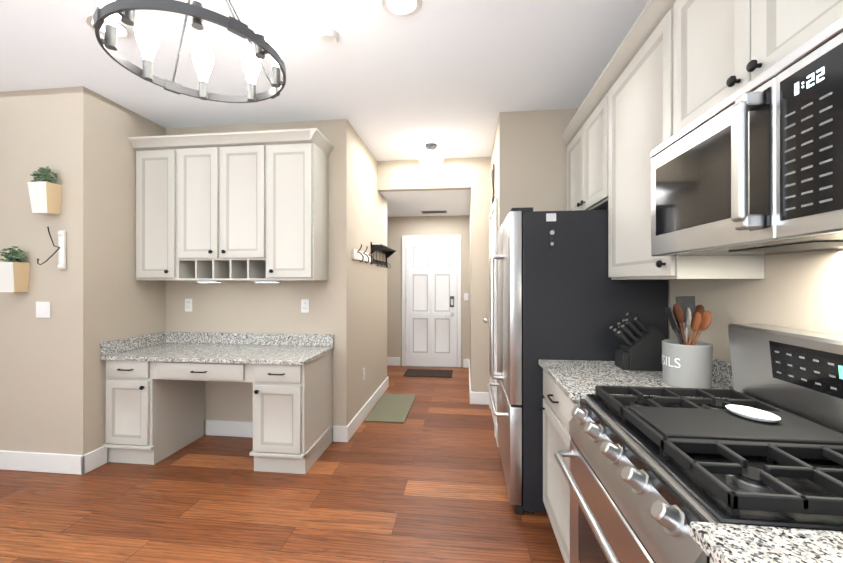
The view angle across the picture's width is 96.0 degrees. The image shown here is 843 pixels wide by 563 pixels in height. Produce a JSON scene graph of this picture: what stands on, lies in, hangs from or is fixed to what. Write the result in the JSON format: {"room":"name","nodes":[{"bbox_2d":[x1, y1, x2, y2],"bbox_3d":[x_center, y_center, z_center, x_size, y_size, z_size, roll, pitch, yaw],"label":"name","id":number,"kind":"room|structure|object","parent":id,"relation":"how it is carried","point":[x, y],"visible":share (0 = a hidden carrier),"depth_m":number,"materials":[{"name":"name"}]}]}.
{"room":"kitchen","nodes":[
{"label":"kitchen","id":0,"kind":"room"},
{"bbox_2d":[0,86,165,454],"bbox_3d":[-3.194,-0.009,3.994,1.900,2.740,2.420,0,0,7],"label":"wall","id":1,"kind":"structure","parent":0,"point":[95,293],"depth_m":2.74,"materials":[{"name":"beige paint"}]},
{"bbox_2d":[0,246,29,291],"bbox_3d":[-2.893,-0.088,2.687,0.181,0.327,0.113,0,0,7],"label":"planter","id":2,"kind":"object","parent":1,"relation":"attached to","point":[14,276],"visible":1,"depth_m":2.66,"materials":[{"name":"white ceramic"}]},
{"bbox_2d":[36,302,49,317],"bbox_3d":[-2.706,0.202,2.712,0.115,0.115,0.008,0,0,7],"label":"light switch","id":3,"kind":"object","parent":1,"relation":"attached to","point":[42,309],"visible":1,"depth_m":2.71,"materials":[{"name":"white plastic"}]},
{"bbox_2d":[27,166,61,214],"bbox_3d":[-2.635,-0.642,2.653,0.171,0.334,0.110,0,0,7],"label":"planter","id":4,"kind":"object","parent":1,"relation":"attached to","point":[45,197],"visible":1,"depth_m":2.62,"materials":[{"name":"white"}]},
{"bbox_2d":[0,450,91,474],"bbox_3d":[-3.328,1.293,2.782,1.916,0.135,0.016,0,0,7],"label":"baseboard","id":5,"kind":"structure","parent":1,"relation":"attached to","point":[54,462],"depth_m":2.70,"materials":[{"name":"white wood"}]},
{"bbox_2d":[37,227,65,269],"bbox_3d":[-2.590,-0.234,2.656,0.130,0.299,0.093,0,0,7],"label":"wall hook","id":6,"kind":"object","parent":1,"relation":"attached to","point":[61,249],"visible":1,"depth_m":2.68,"materials":[{"name":"white wood"}]},
{"bbox_2d":[166,119,386,440],"bbox_3d":[-1.373,-0.009,4.153,1.680,2.740,1.680,0,0,7],"label":"wall","id":7,"kind":"structure","parent":0,"point":[348,303],"depth_m":3.34,"materials":[{"name":"beige paint"}]},
{"bbox_2d":[132,136,175,263],"bbox_3d":[-2.137,-0.662,3.228,0.373,0.985,0.330,0,0,7],"label":"upper cabinet","id":8,"kind":"object","parent":7,"relation":"attached to","point":[155,155],"depth_m":3.07,"materials":[{"name":"grey wood"}]},
{"bbox_2d":[185,299,191,311],"bbox_3d":[-2.078,0.210,3.383,0.070,0.115,0.008,0,0,7],"label":"outlet","id":9,"kind":"object","parent":7,"relation":"attached to","point":[188,305],"visible":1,"depth_m":3.38,"materials":[{"name":"white plastic"}]},
{"bbox_2d":[176,132,271,263],"bbox_3d":[-1.575,-0.662,3.162,0.758,0.985,0.330,0,0,7],"label":"upper cabinet","id":10,"kind":"object","parent":7,"relation":"attached to","point":[220,207],"depth_m":3.00,"materials":[{"name":"grey wood"}]},
{"bbox_2d":[206,420,252,437],"bbox_3d":[-1.531,1.293,3.317,0.760,0.135,0.016,0,0,7],"label":"baseboard","id":11,"kind":"structure","parent":7,"relation":"attached to","point":[213,427],"depth_m":3.33,"materials":[{"name":"white wood"}]},
{"bbox_2d":[264,128,331,263],"bbox_3d":[-1.006,-0.662,3.096,0.387,0.985,0.330,0,0,7],"label":"upper cabinet","id":12,"kind":"object","parent":7,"relation":"attached to","point":[295,160],"depth_m":2.95,"materials":[{"name":"grey wood"}]},
{"bbox_2d":[301,299,308,312],"bbox_3d":[-1.000,0.210,3.257,0.070,0.115,0.008,0,0,7],"label":"outlet","id":13,"kind":"object","parent":7,"relation":"attached to","point":[304,305],"visible":1,"depth_m":3.25,"materials":[{"name":"white plastic"}]},
{"bbox_2d":[352,244,373,263],"bbox_3d":[-0.543,-0.258,3.663,0.079,0.166,0.600,0,0,7],"label":"coat hooks","id":14,"kind":"object","parent":7,"relation":"attached to","point":[360,256],"visible":1,"depth_m":3.59,"materials":[{"name":"white wood"}]},
{"bbox_2d":[344,376,388,441],"bbox_3d":[-0.531,1.293,4.054,0.016,0.135,1.712,0,0,7],"label":"baseboard","id":15,"kind":"structure","parent":7,"relation":"attached to","point":[354,424],"depth_m":3.73,"materials":[{"name":"white wood"}]},
{"bbox_2d":[371,242,395,268],"bbox_3d":[-0.429,-0.289,4.415,0.130,0.259,0.800,0,0,7],"label":"shelf","id":16,"kind":"object","parent":7,"relation":"attached to","point":[388,252],"visible":0.98,"depth_m":4.36,"materials":[{"name":"black metal"}]},
{"bbox_2d":[0,366,564,562],"bbox_3d":[-1.545,1.409,1.696,5.910,0.100,9.300,0,0,7],"label":"floor","id":17,"kind":"structure","parent":0,"point":[424,482],"depth_m":2.31,"materials":[{"name":"brown wood"}]},
{"bbox_2d":[100,332,333,473],"bbox_3d":[-1.560,0.905,3.011,1.569,0.910,0.625,0,0,7],"label":"desk","id":18,"kind":"object","parent":17,"relation":"on","point":[155,398],"visible":1,"depth_m":2.81,"materials":[{"name":"grey wood"}]},
{"bbox_2d":[365,394,415,422],"bbox_3d":[-0.305,1.352,4.093,0.385,0.015,0.890,0,0,7],"label":"mat","id":19,"kind":"object","parent":17,"relation":"on","point":[392,408],"visible":1,"depth_m":3.98,"materials":[{"name":"green fabric"}]},
{"bbox_2d":[403,369,452,377],"bbox_3d":[0.106,1.355,5.610,0.700,0.011,0.420,0,0,7],"label":"door mat","id":20,"kind":"object","parent":17,"relation":"on","point":[427,373],"visible":0.96,"depth_m":5.56,"materials":[{"name":"brown fabric"}]},
{"bbox_2d":[539,373,585,562],"bbox_3d":[0.993,0.918,1.803,0.688,0.884,0.663,0,0,7],"label":"base cabinet","id":21,"kind":"object","parent":17,"relation":"on","point":[557,416],"depth_m":1.85,"materials":[{"name":"grey wood"}]},
{"bbox_2d":[539,359,733,400],"bbox_3d":[0.983,0.461,1.805,0.708,0.030,0.663,0,0,7],"label":"countertop","id":22,"kind":"structure","parent":21,"relation":"on","point":[572,378],"depth_m":1.77,"materials":[{"name":"grey stone"}]},
{"bbox_2d":[609,313,666,370],"bbox_3d":[1.136,0.304,1.946,0.303,0.283,0.120,0,0,7],"label":"knife block","id":23,"kind":"object","parent":22,"relation":"on","point":[640,349],"visible":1,"depth_m":1.90,"materials":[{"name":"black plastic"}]},
{"bbox_2d":[662,296,712,388],"bbox_3d":[1.141,0.253,1.636,0.180,0.384,0.184,0,0,7],"label":"utensil crock","id":24,"kind":"object","parent":22,"relation":"on","point":[686,361],"visible":0.98,"depth_m":1.59,"materials":[{"name":"grey ceramic"}]},
{"bbox_2d":[487,207,667,514],"bbox_3d":[0.948,0.465,2.594,0.948,1.790,0.894,0,0,7],"label":"refrigerator","id":25,"kind":"object","parent":17,"relation":"on","point":[561,295],"visible":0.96,"depth_m":2.18,"materials":[{"name":"grey metal"}]},
{"bbox_2d":[554,323,842,562],"bbox_3d":[0.855,0.759,1.075,0.775,1.200,0.801,0,0,7],"label":"range","id":26,"kind":"object","parent":17,"relation":"on","point":[649,479],"visible":0.98,"depth_m":1.02,"materials":[{"name":"silver metal"}]},
{"bbox_2d":[726,405,780,421],"bbox_3d":[0.969,0.390,1.113,0.100,0.014,0.132,0,0,7],"label":"spoon rest","id":27,"kind":"object","parent":26,"relation":"on","point":[751,413],"visible":0.98,"depth_m":1.11,"materials":[{"name":"white ceramic"}]},
{"bbox_2d":[0,0,648,160],"bbox_3d":[-1.545,-1.431,1.697,5.910,0.100,9.300,0,0,7],"label":"ceiling","id":28,"kind":"structure","parent":0,"point":[452,78],"depth_m":2.40,"materials":[{"name":"white paint"}]},
{"bbox_2d":[85,14,132,39],"bbox_3d":[-1.689,-1.376,2.056,0.200,0.005,0.200,0,0,7],"label":"recessed light","id":29,"kind":"object","parent":28,"relation":"in","point":[124,32],"visible":0.46,"depth_m":2.07,"materials":[{"name":"white"}]},
{"bbox_2d":[93,0,286,102],"bbox_3d":[-0.852,-1.101,1.465,0.626,0.557,0.623,0,0,7],"label":"chandelier","id":30,"kind":"object","parent":28,"relation":"hanging from","point":[272,42],"visible":1,"depth_m":1.50,"materials":[{"name":"black metal"}]},
{"bbox_2d":[318,28,338,44],"bbox_3d":[-0.520,-1.364,2.121,0.116,0.030,0.116,0,0,7],"label":"smoke detector","id":31,"kind":"object","parent":28,"relation":"attached to","point":[328,36],"visible":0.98,"depth_m":2.10,"materials":[{"name":"white plastic"}]},
{"bbox_2d":[381,0,421,17],"bbox_3d":[-0.099,-1.376,1.880,0.200,0.005,0.200,0,0,7],"label":"recessed light","id":32,"kind":"object","parent":28,"relation":"in","point":[402,8],"visible":1,"depth_m":1.91,"materials":[{"name":"white plastic"}]},
{"bbox_2d":[419,143,442,167],"bbox_3d":[0.099,-1.268,3.830,0.244,0.220,0.244,0,0,7],"label":"light","id":33,"kind":"object","parent":28,"relation":"attached to","point":[431,157],"visible":0.98,"depth_m":3.76,"materials":[{"name":"white glass"}]},
{"bbox_2d":[377,158,470,191],"bbox_3d":[0.029,-1.214,4.332,1.065,0.329,0.100,0,0,7],"label":"wall","id":34,"kind":"structure","parent":0,"point":[416,175],"depth_m":4.29,"materials":[{"name":"beige paint"}]},
{"bbox_2d":[380,189,470,216],"bbox_3d":[-1.644,-1.213,5.434,4.645,0.329,1.700,0,0,7],"label":"ceiling","id":35,"kind":"structure","parent":0,"point":[416,203],"depth_m":5.04,"materials":[{"name":"white paint"}]},
{"bbox_2d":[421,210,446,213],"bbox_3d":[0.191,-1.043,5.702,0.380,0.010,0.180,0,0,7],"label":"ceiling vent","id":36,"kind":"object","parent":35,"relation":"in","point":[428,212],"visible":1,"depth_m":5.71,"materials":[{"name":"grey metal"}]},
{"bbox_2d":[387,215,469,366],"bbox_3d":[-1.539,-0.008,6.327,4.645,2.740,0.100,0,0,7],"label":"wall","id":37,"kind":"structure","parent":0,"point":[398,228],"depth_m":6.12,"materials":[{"name":"beige paint"}]},
{"bbox_2d":[387,357,399,365],"bbox_3d":[-2.100,1.294,6.334,3.530,0.135,0.016,0,0,7],"label":"baseboard","id":38,"kind":"structure","parent":37,"relation":"attached to","point":[391,361],"depth_m":6.13,"materials":[{"name":"white wood"}]},
{"bbox_2d":[402,235,460,367],"bbox_3d":[0.154,0.312,6.031,0.953,2.100,0.089,0,0,7],"label":"entry door","id":39,"kind":"structure","parent":37,"relation":"in","point":[431,303],"depth_m":6.04,"materials":[{"name":"white wood"}]},
{"bbox_2d":[464,293,467,300],"bbox_3d":[0.708,0.245,6.008,0.070,0.115,0.008,0,0,7],"label":"light switch","id":40,"kind":"object","parent":37,"relation":"attached to","point":[465,296],"visible":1,"depth_m":6.00,"materials":[{"name":"white plastic"}]},
{"bbox_2d":[470,157,490,391],"bbox_3d":[1.241,-0.009,5.096,1.165,2.740,1.900,0,0,7],"label":"wall","id":41,"kind":"structure","parent":0,"point":[480,204],"depth_m":4.21,"materials":[{"name":"beige paint"}]},
{"bbox_2d":[468,359,471,403],"bbox_3d":[0.644,1.294,5.106,0.025,0.135,1.816,0,0,7],"label":"baseboard","id":42,"kind":"structure","parent":41,"relation":"attached to","point":[470,393],"depth_m":4.50,"materials":[{"name":"white wood"}]},
{"bbox_2d":[491,108,578,371],"bbox_3d":[1.173,-0.009,3.588,0.950,2.740,1.110,0,0,7],"label":"wall","id":43,"kind":"structure","parent":0,"point":[529,156],"depth_m":3.06,"materials":[{"name":"beige paint"}]},
{"bbox_2d":[483,198,496,437],"bbox_3d":[0.663,0.316,3.713,0.087,2.090,0.820,0,0,7],"label":"pantry door","id":44,"kind":"structure","parent":43,"relation":"in","point":[493,232],"depth_m":3.34,"materials":[{"name":"white wood"}]},
{"bbox_2d":[492,164,494,203],"bbox_3d":[0.690,-0.921,3.650,0.016,0.404,0.251,0,0,7],"label":"wall art","id":45,"kind":"object","parent":43,"relation":"attached to","point":[493,183],"visible":0.98,"depth_m":3.62,"materials":[{"name":"brown metal"}]},
{"bbox_2d":[668,249,842,362],"bbox_3d":[1.171,-0.011,-0.086,0.100,2.740,6.190,0,0,7],"label":"wall","id":46,"kind":"structure","parent":0,"point":[803,290],"depth_m":1.38,"materials":[{"name":"beige paint"}]},
{"bbox_2d":[564,80,603,210],"bbox_3d":[1.263,-0.812,2.560,0.328,0.685,0.888,0,0,7],"label":"upper cabinet","id":47,"kind":"object","parent":46,"relation":"attached to","point":[585,139],"depth_m":2.50,"materials":[{"name":"grey wood"}]},
{"bbox_2d":[604,0,763,279],"bbox_3d":[1.173,-0.583,1.787,0.328,1.144,0.670,0,0,7],"label":"upper cabinet","id":48,"kind":"object","parent":46,"relation":"attached to","point":[636,84],"depth_m":1.76,"materials":[{"name":"grey wood"}]},
{"bbox_2d":[712,357,733,388],"bbox_3d":[1.144,0.395,0.217,0.020,0.100,3.780,0,0,7],"label":"backsplash","id":49,"kind":"structure","parent":46,"relation":"attached to","point":[721,370],"depth_m":1.64,"materials":[{"name":"grey stone"}]},
{"bbox_2d":[668,0,842,138],"bbox_3d":[1.086,-0.840,1.049,0.328,0.630,0.815,0,0,7],"label":"upper cabinet","id":50,"kind":"object","parent":46,"relation":"attached to","point":[672,68],"depth_m":1.18,"materials":[{"name":"grey wood"}]},
{"bbox_2d":[651,16,842,255],"bbox_3d":[1.020,-0.302,1.057,0.463,0.414,0.800,0,0,7],"label":"over-the-range microwave","id":51,"kind":"object","parent":50,"relation":"attached to","point":[753,167],"visible":1,"depth_m":0.91,"materials":[{"name":"silver metal"}]},
{"bbox_2d":[690,521,842,562],"bbox_3d":[0.717,0.459,-0.477,0.708,0.030,2.302,0,0,7],"label":"countertop","id":52,"kind":"structure","parent":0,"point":[722,543],"depth_m":0.64,"materials":[{"name":"white stone"}]}
]}

